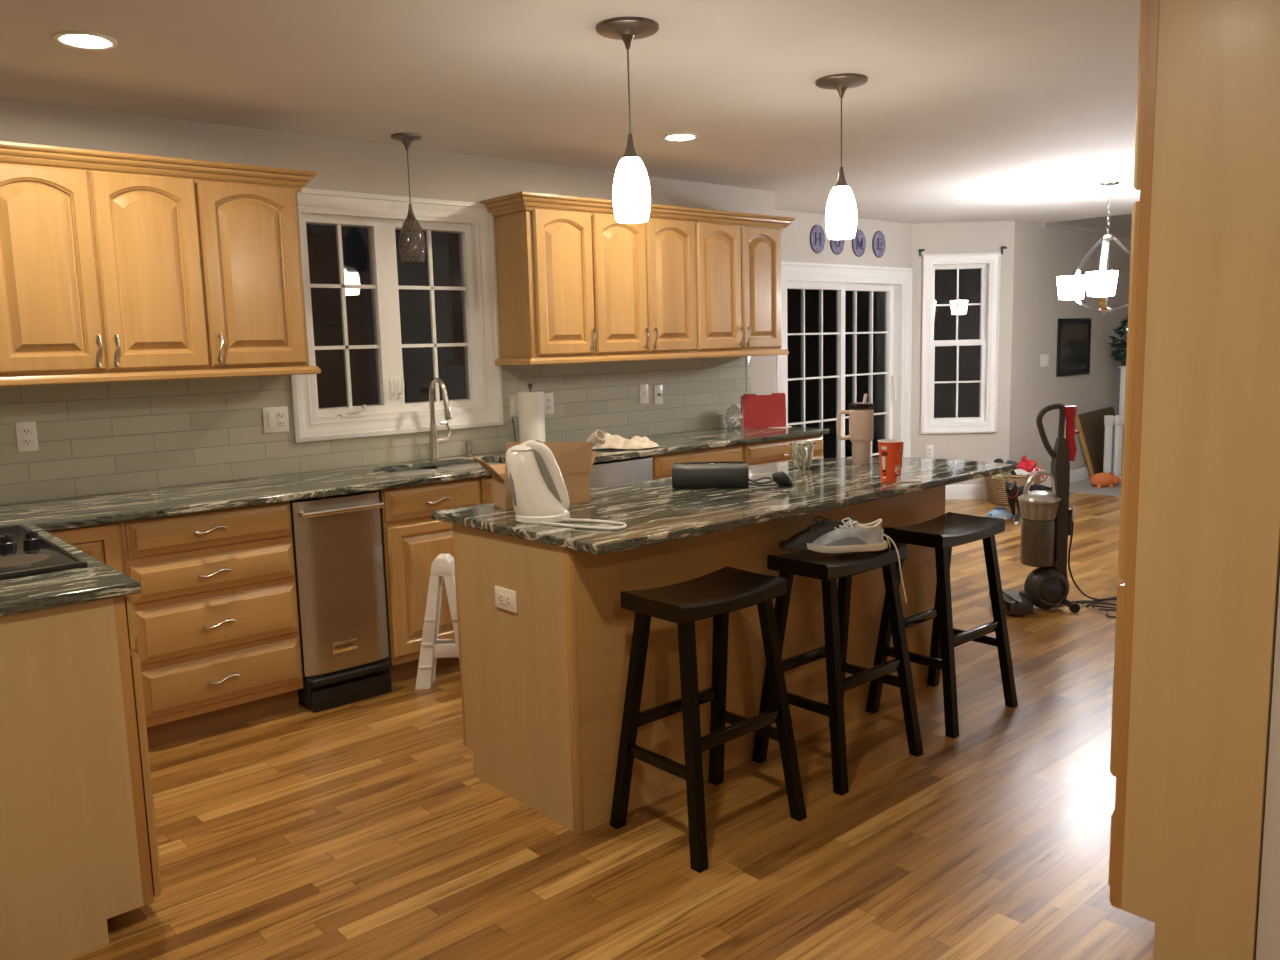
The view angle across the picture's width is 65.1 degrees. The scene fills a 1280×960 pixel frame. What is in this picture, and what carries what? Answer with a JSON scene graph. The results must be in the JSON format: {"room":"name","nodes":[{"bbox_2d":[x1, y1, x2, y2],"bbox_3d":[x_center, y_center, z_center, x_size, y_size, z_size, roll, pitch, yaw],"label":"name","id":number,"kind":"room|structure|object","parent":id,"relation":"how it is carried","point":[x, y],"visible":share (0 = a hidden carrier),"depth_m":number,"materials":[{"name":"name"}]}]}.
{"room":"kitchen","nodes":[
{"label":"kitchen","id":0,"kind":"room"},
{"bbox_2d":[0,98,775,504],"bbox_3d":[-1.641,-0.342,4.650,6.740,2.440,0.130,-8,10,-41],"label":"wall","id":1,"kind":"structure","parent":0,"point":[339,164],"depth_m":4.71,"materials":[{"name":"paint"}]},
{"bbox_2d":[0,163,209,376],"bbox_3d":[-2.114,-0.790,3.842,0.762,0.760,0.366,-8,10,-41],"label":"upper cabinet","id":2,"kind":"object","parent":1,"relation":"attached to","point":[101,272],"visible":1,"depth_m":3.73,"materials":[{"name":"brown wood"}]},
{"bbox_2d":[0,141,316,192],"bbox_3d":[-1.940,-1.201,3.940,1.240,0.079,0.379,-8,10,-41],"label":"crown molding","id":3,"kind":"structure","parent":2,"relation":"attached to","point":[10,152],"depth_m":3.79,"materials":[{"name":"brown wood"}]},
{"bbox_2d":[0,366,320,386],"bbox_3d":[-1.932,-0.422,4.037,1.210,0.034,0.321,-8,10,-41],"label":"rail","id":4,"kind":"object","parent":2,"relation":"attached to","point":[301,370],"visible":0.9,"depth_m":3.87,"materials":[{"name":"brown wood"}]},
{"bbox_2d":[195,180,308,369],"bbox_3d":[-1.675,-0.854,4.227,0.414,0.760,0.366,-8,10,-41],"label":"upper cabinet","id":5,"kind":"object","parent":1,"relation":"attached to","point":[249,234],"visible":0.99,"depth_m":4.10,"materials":[{"name":"brown wood"}]},
{"bbox_2d":[0,356,745,504],"bbox_3d":[-1.672,-0.268,4.537,6.330,0.496,0.008,-8,10,-41],"label":"backsplash","id":6,"kind":"structure","parent":1,"relation":"attached to","point":[111,437],"depth_m":4.44,"materials":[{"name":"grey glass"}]},
{"bbox_2d":[15,421,38,451],"bbox_3d":[-2.384,-0.169,3.901,0.070,0.115,0.009,-8,10,-41],"label":"wall outlet","id":7,"kind":"object","parent":6,"relation":"attached to","point":[26,432],"visible":1,"depth_m":3.90,"materials":[{"name":"white plastic"}]},
{"bbox_2d":[21,428,31,435],"bbox_3d":[-2.383,-0.188,3.897,0.033,0.029,0.003,-8,10,-41],"label":"receptacle","id":8,"kind":"object","parent":7,"relation":"attached to","point":[24,431],"depth_m":3.90,"materials":[{"name":"white plastic"}]},
{"bbox_2d":[23,438,32,445],"bbox_3d":[-2.382,-0.148,3.902,0.033,0.029,0.003,-8,10,-41],"label":"receptacle","id":9,"kind":"object","parent":7,"relation":"attached to","point":[26,441],"depth_m":3.90,"materials":[{"name":"white plastic"}]},
{"bbox_2d":[262,406,288,432],"bbox_3d":[-1.649,-0.273,4.545,0.116,0.115,0.010,-8,10,-41],"label":"wall outlet","id":10,"kind":"object","parent":6,"relation":"attached to","point":[275,419],"visible":1,"depth_m":4.54,"materials":[{"name":"white plastic"}]},
{"bbox_2d":[277,412,284,417],"bbox_3d":[-1.631,-0.295,4.556,0.033,0.029,0.003,-8,10,-41],"label":"receptacle","id":11,"kind":"object","parent":10,"relation":"attached to","point":[279,414],"depth_m":4.55,"materials":[{"name":"white plastic"}]},
{"bbox_2d":[278,420,284,426],"bbox_3d":[-1.630,-0.256,4.561,0.033,0.029,0.003,-8,10,-41],"label":"receptacle","id":12,"kind":"object","parent":10,"relation":"attached to","point":[281,423],"depth_m":4.56,"materials":[{"name":"white plastic"}]},
{"bbox_2d":[509,395,517,416],"bbox_3d":[-0.653,-0.400,5.418,0.116,0.115,0.010,-8,10,-41],"label":"light switch","id":13,"kind":"object","parent":6,"relation":"attached to","point":[513,400],"visible":0.35,"depth_m":5.39,"materials":[{"name":"white plastic"}]},
{"bbox_2d":[544,393,553,413],"bbox_3d":[-0.506,-0.423,5.547,0.070,0.115,0.009,-8,10,-41],"label":"wall outlet","id":14,"kind":"object","parent":6,"relation":"attached to","point":[548,397],"visible":0.88,"depth_m":5.54,"materials":[{"name":"white plastic"}]},
{"bbox_2d":[639,384,648,403],"bbox_3d":[0.027,-0.515,6.008,0.070,0.115,0.016,-8,10,-41],"label":"light switch","id":15,"kind":"object","parent":6,"relation":"attached to","point":[643,389],"visible":1,"depth_m":6.01,"materials":[{"name":"white plastic"}]},
{"bbox_2d":[654,385,662,403],"bbox_3d":[0.114,-0.518,6.086,0.070,0.115,0.016,-8,10,-41],"label":"wall jack","id":16,"kind":"object","parent":6,"relation":"attached to","point":[658,389],"visible":1,"depth_m":6.08,"materials":[{"name":"white plastic"}]},
{"bbox_2d":[290,188,503,442],"bbox_3d":[-1.214,-0.806,4.950,1.137,1.145,0.162,-8,10,-41],"label":"window","id":17,"kind":"structure","parent":1,"relation":"in","point":[381,214],"depth_m":4.93,"materials":[{"name":"white paint"}]},
{"bbox_2d":[494,208,595,358],"bbox_3d":[-0.492,-1.026,5.262,0.408,0.760,0.366,-8,10,-41],"label":"upper cabinet","id":18,"kind":"object","parent":1,"relation":"attached to","point":[544,265],"visible":1,"depth_m":5.14,"materials":[{"name":"brown wood"}]},
{"bbox_2d":[591,213,696,355],"bbox_3d":[-0.054,-1.089,5.645,0.762,0.760,0.366,-8,10,-41],"label":"upper cabinet","id":19,"kind":"object","parent":1,"relation":"attached to","point":[644,274],"visible":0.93,"depth_m":5.51,"materials":[{"name":"brown wood"}]},
{"bbox_2d":[480,191,794,230],"bbox_3d":[0.070,-1.493,5.700,2.055,0.079,0.379,-8,10,-41],"label":"crown molding","id":20,"kind":"structure","parent":19,"relation":"attached to","point":[520,201],"depth_m":5.26,"materials":[{"name":"brown wood"}]},
{"bbox_2d":[495,349,788,364],"bbox_3d":[0.090,-0.715,5.807,1.995,0.034,0.321,-8,10,-41],"label":"rail","id":21,"kind":"object","parent":19,"relation":"attached to","point":[638,357],"visible":0.94,"depth_m":5.49,"materials":[{"name":"brown wood"}]},
{"bbox_2d":[695,222,781,351],"bbox_3d":[0.513,-1.172,6.142,0.754,0.760,0.366,-8,10,-41],"label":"upper cabinet","id":22,"kind":"object","parent":1,"relation":"attached to","point":[738,270],"visible":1,"depth_m":6.01,"materials":[{"name":"brown wood"}]},
{"bbox_2d":[746,356,750,393],"bbox_3d":[0.715,-0.614,6.625,0.050,0.496,0.012,-8,10,-41],"label":"trim","id":23,"kind":"structure","parent":1,"relation":"attached to","point":[748,358],"depth_m":6.61,"materials":[{"name":"white wood"}]},
{"bbox_2d":[0,0,1140,223],"bbox_3d":[1.614,-1.550,3.427,10.470,0.120,7.400,-8,10,-41],"label":"ceiling","id":24,"kind":"structure","parent":0,"point":[965,110],"depth_m":3.74,"materials":[{"name":"paint"}]},
{"bbox_2d":[53,31,117,49],"bbox_3d":[-1.712,-1.356,3.096,0.176,0.008,0.176,-8,10,-41],"label":"recessed light","id":25,"kind":"object","parent":24,"relation":"in","point":[77,39],"visible":1,"depth_m":3.09,"materials":[{"name":"white paint"}]},
{"bbox_2d":[391,133,421,250],"bbox_3d":[-1.067,-1.300,4.653,0.141,0.573,0.141,-8,10,-41],"label":"pendant light","id":26,"kind":"object","parent":24,"relation":"hanging from","point":[406,139],"visible":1,"depth_m":4.64,"materials":[{"name":"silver metal"}]},
{"bbox_2d":[596,17,658,222],"bbox_3d":[-0.032,-1.112,3.146,0.196,0.588,0.196,-8,10,-41],"label":"pendant light","id":27,"kind":"object","parent":24,"relation":"hanging from","point":[631,187],"visible":1,"depth_m":3.12,"materials":[{"name":"white glass"}]},
{"bbox_2d":[662,133,698,141],"bbox_3d":[0.194,-1.635,4.787,0.176,0.008,0.176,-8,10,-41],"label":"recessed light","id":28,"kind":"object","parent":24,"relation":"in","point":[677,137],"visible":1,"depth_m":4.77,"materials":[{"name":"white paint"}]},
{"bbox_2d":[815,73,867,239],"bbox_3d":[0.774,-1.230,3.855,0.196,0.588,0.196,-8,10,-41],"label":"pendant light","id":29,"kind":"object","parent":24,"relation":"hanging from","point":[841,211],"visible":1,"depth_m":3.83,"materials":[{"name":"white glass"}]},
{"bbox_2d":[1057,180,1130,312],"bbox_3d":[3.039,-1.534,6.639,0.641,0.855,0.628,-8,10,-41],"label":"chandelier","id":30,"kind":"object","parent":24,"relation":"hanging from","point":[1101,284],"visible":0.8,"depth_m":6.59,"materials":[{"name":"silver metal"}]},
{"bbox_2d":[66,490,1154,959],"bbox_3d":[1.749,0.965,3.835,10.660,0.100,7.400,-8,10,-41],"label":"floor","id":31,"kind":"structure","parent":0,"point":[366,829],"depth_m":3.00,"materials":[{"name":"brown wood"}]},
{"bbox_2d":[0,595,161,959],"bbox_3d":[-1.888,0.703,2.797,0.716,0.884,1.194,-8,10,-41],"label":"base cabinet","id":32,"kind":"object","parent":31,"relation":"on","point":[79,845],"visible":0.87,"depth_m":2.45,"materials":[{"name":"brown wood"}]},
{"bbox_2d":[47,522,133,651],"bbox_3d":[-2.168,0.577,3.771,0.330,0.884,0.613,-8,10,-41],"label":"base cabinet","id":33,"kind":"object","parent":31,"relation":"on","point":[104,542],"visible":0.08,"depth_m":3.55,"materials":[{"name":"brown wood"}]},
{"bbox_2d":[121,501,302,747],"bbox_3d":[-1.800,0.527,4.067,0.620,0.884,0.652,-8,10,-41],"label":"base cabinet","id":34,"kind":"object","parent":31,"relation":"on","point":[217,641],"visible":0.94,"depth_m":3.84,"materials":[{"name":"brown wood"}]},
{"bbox_2d":[290,490,392,712],"bbox_3d":[-1.407,0.474,4.388,0.396,0.882,0.668,-8,10,-41],"label":"trash compactor","id":35,"kind":"object","parent":31,"relation":"on","point":[338,542],"visible":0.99,"depth_m":4.15,"materials":[{"name":"metal"}]},
{"bbox_2d":[380,476,492,682],"bbox_3d":[-0.923,0.400,4.835,0.925,0.884,0.652,-8,10,-41],"label":"base cabinet","id":36,"kind":"object","parent":31,"relation":"on","point":[412,539],"visible":0.26,"depth_m":4.40,"materials":[{"name":"brown wood"}]},
{"bbox_2d":[415,553,458,688],"bbox_3d":[-0.847,0.615,4.377,0.280,0.578,0.108,-1,8,0],"label":"step stool","id":37,"kind":"object","parent":31,"relation":"on","point":[432,648],"visible":0.66,"depth_m":4.34,"materials":[{"name":"white plastic"}]},
{"bbox_2d":[590,456,652,488],"bbox_3d":[-0.333,0.317,5.334,0.620,0.882,0.659,-8,10,-41],"label":"dishwasher","id":38,"kind":"object","parent":31,"relation":"on","point":[639,469],"visible":0.06,"depth_m":5.13,"materials":[{"name":"metal"}]},
{"bbox_2d":[650,444,742,479],"bbox_3d":[0.159,0.242,5.782,0.703,0.884,0.652,-8,10,-41],"label":"base cabinet","id":39,"kind":"object","parent":31,"relation":"on","point":[661,464],"visible":0.03,"depth_m":5.47,"materials":[{"name":"brown wood"}]},
{"bbox_2d":[452,485,945,834],"bbox_3d":[0.326,0.498,3.882,2.006,0.884,0.680,-8,10,-41],"label":"base cabinet","id":40,"kind":"object","parent":31,"relation":"on","point":[543,684],"visible":0.61,"depth_m":3.25,"materials":[{"name":"brown wood"}]},
{"bbox_2d":[495,586,516,612],"bbox_3d":[-0.428,0.379,3.187,0.009,0.070,0.115,-8,10,-41],"label":"wall outlet","id":41,"kind":"object","parent":40,"relation":"attached to","point":[505,599],"visible":1,"depth_m":3.18,"materials":[{"name":"beige plastic"}]},
{"bbox_2d":[498,593,503,603],"bbox_3d":[-0.443,0.378,3.200,0.003,0.033,0.029,-8,10,-41],"label":"receptacle","id":42,"kind":"object","parent":41,"relation":"attached to","point":[500,595],"depth_m":3.20,"materials":[{"name":"beige plastic"}]},
{"bbox_2d":[505,595,510,605],"bbox_3d":[-0.417,0.381,3.171,0.003,0.033,0.029,-8,10,-41],"label":"receptacle","id":43,"kind":"object","parent":41,"relation":"attached to","point":[507,597],"depth_m":3.17,"materials":[{"name":"beige plastic"}]},
{"bbox_2d":[431,457,1013,554],"bbox_3d":[0.452,0.034,3.876,2.325,0.030,0.911,-8,10,-41],"label":"countertop","id":44,"kind":"structure","parent":40,"relation":"on","point":[653,512],"depth_m":3.48,"materials":[{"name":"stone"}]},
{"bbox_2d":[473,442,596,509],"bbox_3d":[-0.384,-0.035,3.572,0.413,0.233,0.267,-5,9,-24],"label":"cardboard box","id":45,"kind":"object","parent":44,"relation":"on","point":[575,460],"visible":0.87,"depth_m":3.50,"materials":[{"name":"brown cardboard"}]},
{"bbox_2d":[506,440,626,529],"bbox_3d":[-0.216,0.005,3.154,0.431,0.259,0.179,3,9,29],"label":"electric kettle","id":46,"kind":"object","parent":44,"relation":"on","point":[538,491],"visible":1,"depth_m":3.17,"materials":[{"name":"white plastic"}]},
{"bbox_2d":[672,461,792,487],"bbox_3d":[0.357,-0.021,3.856,0.462,0.101,0.136,-1,8,5],"label":"speaker","id":47,"kind":"object","parent":44,"relation":"on","point":[687,474],"visible":0.99,"depth_m":3.81,"materials":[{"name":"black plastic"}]},
{"bbox_2d":[789,441,815,468],"bbox_3d":[0.709,-0.108,4.341,0.114,0.113,0.126,-8,10,-41],"label":"patterned cup","id":48,"kind":"object","parent":44,"relation":"on","point":[802,451],"visible":1,"depth_m":4.31,"materials":[{"name":"ceramic"}]},
{"bbox_2d":[837,394,873,463],"bbox_3d":[0.953,-0.227,4.446,0.163,0.308,0.107,-1,8,0],"label":"tumbler","id":49,"kind":"object","parent":44,"relation":"on","point":[861,414],"visible":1,"depth_m":4.41,"materials":[{"name":"pink plastic"}]},
{"bbox_2d":[878,439,903,481],"bbox_3d":[0.973,-0.076,3.892,0.103,0.158,0.103,-8,10,-41],"label":"paper cup","id":50,"kind":"object","parent":44,"relation":"on","point":[890,450],"visible":1,"depth_m":3.86,"materials":[{"name":"orange paper"}]},
{"bbox_2d":[881,446,900,479],"bbox_3d":[0.970,-0.065,3.867,0.054,0.132,0.061,-8,10,-41],"label":"print","id":51,"kind":"object","parent":50,"relation":"attached to","point":[890,455],"depth_m":3.86},
{"bbox_2d":[896,479,922,481],"bbox_3d":[1.037,0.003,3.870,0.100,0.004,0.050,-1,8,0],"label":"paper card","id":52,"kind":"object","parent":44,"relation":"on","point":[906,480],"visible":1,"depth_m":3.86,"materials":[{"name":"beige paper"}]},
{"bbox_2d":[610,566,806,872],"bbox_3d":[0.202,0.683,3.046,0.469,0.750,0.391,-8,10,-41],"label":"bar stool","id":53,"kind":"object","parent":31,"relation":"on","point":[716,594],"visible":1,"depth_m":3.00,"materials":[{"name":"black wood"}]},
{"bbox_2d":[743,434,823,465],"bbox_3d":[0.695,0.165,6.251,0.730,0.884,0.652,-8,10,-41],"label":"base cabinet","id":54,"kind":"object","parent":31,"relation":"on","point":[759,453],"visible":0.12,"depth_m":5.92,"materials":[{"name":"brown wood"}]},
{"bbox_2d":[0,427,828,616],"bbox_3d":[-0.505,-0.007,4.359,4.985,0.030,1.848,-8,10,-41],"label":"countertop","id":55,"kind":"structure","parent":54,"relation":"on","point":[98,580],"depth_m":3.94,"materials":[{"name":"stone"}]},
{"bbox_2d":[0,525,87,579],"bbox_3d":[-1.967,0.206,2.807,0.564,0.042,0.854,-8,10,-41],"label":"cooktop","id":56,"kind":"object","parent":55,"relation":"in","point":[23,552],"visible":1,"depth_m":2.79,"materials":[{"name":"black ceramic"}]},
{"bbox_2d":[429,378,451,459],"bbox_3d":[-0.993,-0.301,4.970,0.117,0.412,0.166,-4,8,-15],"label":"faucet","id":57,"kind":"object","parent":55,"relation":"on","point":[434,440],"visible":1,"depth_m":5.00,"materials":[{"name":"silver metal"}]},
{"bbox_2d":[385,462,503,474],"bbox_3d":[-0.907,0.048,4.808,0.724,0.180,0.429,-8,10,-41],"label":"sink","id":58,"kind":"object","parent":55,"relation":"in","point":[468,465],"visible":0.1,"depth_m":4.89,"materials":[{"name":"metal"}]},
{"bbox_2d":[465,441,475,456],"bbox_3d":[-0.873,-0.161,5.146,0.042,0.080,0.063,-8,10,-41],"label":"soap dispenser","id":59,"kind":"object","parent":55,"relation":"on","point":[468,444],"visible":1,"depth_m":5.14,"materials":[{"name":"silver metal"}]},
{"bbox_2d":[517,384,545,441],"bbox_3d":[-0.579,-0.337,5.355,0.156,0.356,0.156,-8,10,-41],"label":"paper towel holder","id":60,"kind":"object","parent":55,"relation":"on","point":[531,416],"visible":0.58,"depth_m":5.30,"materials":[{"name":"white paper"}]},
{"bbox_2d":[586,430,658,448],"bbox_3d":[-0.091,-0.221,5.337,0.389,0.106,0.196,-1,8,2],"label":"crumpled cloth","id":61,"kind":"object","parent":55,"relation":"on","point":[599,440],"visible":0.97,"depth_m":5.28,"materials":[{"name":"beige fabric"}]},
{"bbox_2d":[725,403,742,427],"bbox_3d":[0.617,-0.416,6.424,0.146,0.162,0.136,-1,8,2],"label":"plastic bag","id":62,"kind":"object","parent":55,"relation":"on","point":[733,418],"visible":0.88,"depth_m":6.39,"materials":[{"name":"white plastic"}]},
{"bbox_2d":[741,393,785,428],"bbox_3d":[0.787,-0.444,6.396,0.277,0.218,0.075,-2,8,-7],"label":"folder","id":63,"kind":"object","parent":55,"relation":"on","point":[757,411],"visible":1,"depth_m":6.37,"materials":[{"name":"plastic"}]},
{"bbox_2d":[752,542,923,795],"bbox_3d":[0.691,0.609,3.496,0.469,0.750,0.391,-8,10,-41],"label":"bar stool","id":64,"kind":"object","parent":31,"relation":"on","point":[825,567],"visible":0.84,"depth_m":3.42,"materials":[{"name":"black wood"}]},
{"bbox_2d":[779,516,853,551],"bbox_3d":[0.621,0.181,3.470,0.285,0.108,0.107,-3,8,-14],"label":"sneaker","id":65,"kind":"object","parent":64,"relation":"on","point":[797,542],"visible":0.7,"depth_m":3.44,"materials":[{"name":"fabric"}]},
{"bbox_2d":[806,518,906,601],"bbox_3d":[0.738,0.276,3.442,0.342,0.294,0.107,-2,8,-6],"label":"sneaker","id":66,"kind":"object","parent":64,"relation":"on","point":[853,536],"visible":0.98,"depth_m":3.40,"materials":[{"name":"grey fabric"}]},
{"bbox_2d":[866,512,1017,737],"bbox_3d":[1.190,0.537,3.933,0.469,0.750,0.391,-8,10,-41],"label":"bar stool","id":67,"kind":"object","parent":31,"relation":"on","point":[946,531],"visible":1,"depth_m":3.89,"materials":[{"name":"black wood"}]},
{"bbox_2d":[985,507,1016,520],"bbox_3d":[2.846,0.272,7.898,0.264,0.113,0.122,-1,8,7],"label":"fish","id":68,"kind":"object","parent":31,"relation":"on","point":[998,512],"visible":0.71,"depth_m":7.86},
{"bbox_2d":[985,474,1039,506],"bbox_3d":[3.247,0.061,8.739,0.482,0.287,0.482,-8,10,-41],"label":"wicker basket","id":69,"kind":"object","parent":31,"relation":"on","point":[996,494],"visible":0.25,"depth_m":8.60,"materials":[{"name":"brown wicker"}]},
{"bbox_2d":[991,458,1010,479],"bbox_3d":[3.097,-0.080,8.620,0.166,0.206,0.173,-8,10,-41],"label":"plush toy","id":70,"kind":"object","parent":69,"relation":"in","point":[998,476],"visible":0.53,"depth_m":8.58,"materials":[{"name":"green fabric"}]},
{"bbox_2d":[1005,460,1017,474],"bbox_3d":[3.240,-0.086,8.725,0.138,0.182,0.172,0,8,13],"label":"plush toy","id":71,"kind":"object","parent":69,"relation":"in","point":[1014,463],"visible":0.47,"depth_m":8.66,"materials":[{"name":"grey fabric"}]},
{"bbox_2d":[1014,469,1034,484],"bbox_3d":[3.300,0.001,8.552,0.170,0.183,0.155,-1,8,0],"label":"wrapper","id":72,"kind":"object","parent":69,"relation":"in","point":[1017,471],"visible":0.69,"depth_m":8.57,"materials":[{"name":"white plastic"}]},
{"bbox_2d":[1016,455,1036,474],"bbox_3d":[3.333,-0.115,8.657,0.179,0.198,0.163,1,8,16],"label":"plush toy","id":73,"kind":"object","parent":69,"relation":"in","point":[1027,465],"visible":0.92,"depth_m":8.62,"materials":[{"name":"red fabric"}]},
{"bbox_2d":[1029,466,1047,482],"bbox_3d":[3.398,-0.049,8.643,0.186,0.143,0.193,-3,8,-14],"label":"plush toy","id":74,"kind":"object","parent":69,"relation":"in","point":[1043,478],"visible":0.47,"depth_m":8.59,"materials":[{"name":"pink fabric"}]},
{"bbox_2d":[1005,480,1051,524],"bbox_3d":[3.106,0.140,7.971,0.804,0.340,0.149,-9,11,-43],"label":"cat","id":75,"kind":"object","parent":31,"relation":"on","point":[1012,491],"visible":0.63,"depth_m":7.76},
{"bbox_2d":[989,403,1116,617],"bbox_3d":[2.455,0.134,5.342,1.126,1.101,0.555,-1,8,0],"label":"vacuum cleaner","id":76,"kind":"object","parent":31,"relation":"on","point":[1047,520],"visible":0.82,"depth_m":5.27,"materials":[{"name":"grey plastic"}]},
{"bbox_2d":[1108,0,1279,959],"bbox_3d":[1.850,-0.166,2.747,1.768,2.430,0.356,-8,10,-41],"label":"pantry cabinet","id":77,"kind":"object","parent":31,"relation":"on","point":[1199,555],"visible":0.98,"depth_m":2.16,"materials":[{"name":"brown wood"}]},
{"bbox_2d":[775,209,911,267],"bbox_3d":[1.651,-0.931,8.340,1.905,2.440,0.130,-8,10,-41],"label":"wall","id":78,"kind":"structure","parent":0,"point":[795,239],"depth_m":8.19,"materials":[{"name":"paint"}]},
{"bbox_2d":[810,225,824,252],"bbox_3d":[1.399,-1.900,7.906,0.179,0.221,0.016,-8,10,-41],"label":"plaque","id":79,"kind":"object","parent":78,"relation":"attached to","point":[817,236],"visible":1,"depth_m":7.90,"materials":[{"name":"purple ceramic"}]},
{"bbox_2d":[830,239,843,254],"bbox_3d":[1.586,-1.925,8.070,0.179,0.221,0.016,-8,10,-41],"label":"plaque","id":80,"kind":"object","parent":78,"relation":"attached to","point":[837,246],"visible":0.58,"depth_m":8.07,"materials":[{"name":"purple ceramic"}]},
{"bbox_2d":[776,261,912,457],"bbox_3d":[1.685,-0.741,8.367,1.800,2.055,0.155,-8,10,-41],"label":"door","id":81,"kind":"structure","parent":78,"relation":"in","point":[847,329],"depth_m":8.37,"materials":[{"name":"white paint"}]},
{"bbox_2d":[852,230,865,256],"bbox_3d":[1.803,-1.950,8.261,0.179,0.221,0.016,-8,10,-41],"label":"plaque","id":82,"kind":"object","parent":78,"relation":"attached to","point":[859,241],"visible":0.91,"depth_m":8.26,"materials":[{"name":"purple ceramic"}]},
{"bbox_2d":[872,231,885,257],"bbox_3d":[2.013,-1.984,8.444,0.179,0.221,0.016,-8,10,-41],"label":"plaque","id":83,"kind":"object","parent":78,"relation":"attached to","point":[878,242],"visible":1,"depth_m":8.43,"materials":[{"name":"purple ceramic"}]},
{"bbox_2d":[910,220,1014,484],"bbox_3d":[2.849,-1.046,8.960,0.880,2.440,0.130,-1,8,2],"label":"wall","id":84,"kind":"structure","parent":0,"point":[982,236],"depth_m":8.86,"materials":[{"name":"paint"}]},
{"bbox_2d":[926,445,933,457],"bbox_3d":[2.601,-0.256,9.009,0.070,0.115,0.009,-1,8,2],"label":"wall outlet","id":85,"kind":"object","parent":84,"relation":"attached to","point":[929,448],"visible":1,"depth_m":9.01,"materials":[{"name":"white plastic"}]},
{"bbox_2d":[920,252,1000,433],"bbox_3d":[2.829,-1.207,8.919,0.670,1.574,0.150,-1,8,2],"label":"window","id":86,"kind":"structure","parent":84,"relation":"in","point":[989,263],"depth_m":8.89,"materials":[{"name":"white paint"}]},
{"bbox_2d":[1009,214,1131,471],"bbox_3d":[4.878,-1.716,10.308,4.400,3.300,0.130,-8,10,-41],"label":"wall","id":87,"kind":"structure","parent":0,"point":[1042,255],"depth_m":9.36,"materials":[{"name":"paint"}]},
{"bbox_2d":[945,466,1090,499],"bbox_3d":[4.701,-0.108,10.284,5.025,0.130,0.497,-7,9,-35],"label":"baseboard","id":88,"kind":"structure","parent":87,"relation":"attached to","point":[973,491],"depth_m":9.04,"materials":[{"name":"white paint"}]},
{"bbox_2d":[1040,354,1048,366],"bbox_3d":[3.739,-1.104,9.267,0.162,0.115,0.010,-8,10,-41],"label":"light switch","id":89,"kind":"object","parent":87,"relation":"attached to","point":[1044,358],"visible":1,"depth_m":9.26,"materials":[{"name":"white plastic"}]},
{"bbox_2d":[1056,318,1091,376],"bbox_3d":[4.165,-1.275,9.615,0.650,0.540,0.028,-8,10,-41],"label":"picture frame","id":90,"kind":"object","parent":87,"relation":"attached to","point":[1073,334],"visible":1,"depth_m":9.61,"materials":[{"name":"black plastic"}]},
{"bbox_2d":[1060,324,1086,370],"bbox_3d":[4.158,-1.276,9.622,0.570,0.450,0.007,-8,10,-41],"label":"print","id":91,"kind":"object","parent":90,"relation":"attached to","point":[1073,337],"depth_m":9.62},
{"bbox_2d":[1041,222,1130,236],"bbox_3d":[5.089,-2.512,10.294,3.930,0.050,0.035,-8,10,-41],"label":"trim","id":92,"kind":"structure","parent":87,"relation":"attached to","point":[1054,225],"depth_m":9.52,"materials":[{"name":"paint"}]},
{"bbox_2d":[1069,478,1121,496],"bbox_3d":[7.441,0.198,8.354,3.940,0.108,6.700,-8,10,-41],"label":"floor","id":93,"kind":"structure","parent":0,"point":[1085,486],"depth_m":9.38,"materials":[{"name":"grey carpet"}]},
{"bbox_2d":[1075,407,1114,476],"bbox_3d":[4.662,-0.376,10.116,1.165,0.692,0.064,-8,10,-41],"label":"wooden board","id":94,"kind":"object","parent":93,"relation":"on","point":[1091,426],"visible":0.43,"depth_m":9.97,"materials":[{"name":"brown wood"}]},
{"bbox_2d":[1088,472,1120,487],"bbox_3d":[4.390,-0.001,9.486,0.318,0.138,0.150,-2,8,-3],"label":"pig","id":95,"kind":"object","parent":93,"relation":"on","point":[1100,480],"visible":0.99,"depth_m":9.44},
{"bbox_2d":[1103,415,1123,478],"bbox_3d":[4.929,-0.331,9.912,0.781,0.645,0.146,-4,8,-21],"label":"gate","id":96,"kind":"object","parent":93,"relation":"on","point":[1114,425],"visible":0.3,"depth_m":9.80,"materials":[{"name":"white plastic"}]},
{"bbox_2d":[1119,366,1125,414],"bbox_3d":[4.871,-0.586,10.060,0.220,1.112,0.220,-8,10,-41],"label":"plant stand","id":97,"kind":"object","parent":93,"relation":"on","point":[1123,368],"visible":0.2,"depth_m":10.00,"materials":[{"name":"white paint"}]},
{"bbox_2d":[1108,315,1127,365],"bbox_3d":[4.900,-1.236,9.988,0.548,0.819,0.440,-7,10,-37],"label":"tree","id":98,"kind":"object","parent":97,"relation":"on","point":[1117,354],"visible":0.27,"depth_m":9.96,"materials":[{"name":"green plant"}]},
{"bbox_2d":[1256,579,1279,959],"bbox_3d":[2.239,0.045,1.099,0.130,2.440,2.638,-8,10,-41],"label":"wall","id":99,"kind":"structure","parent":0,"point":[1268,932],"depth_m":2.14,"materials":[{"name":"paint"}]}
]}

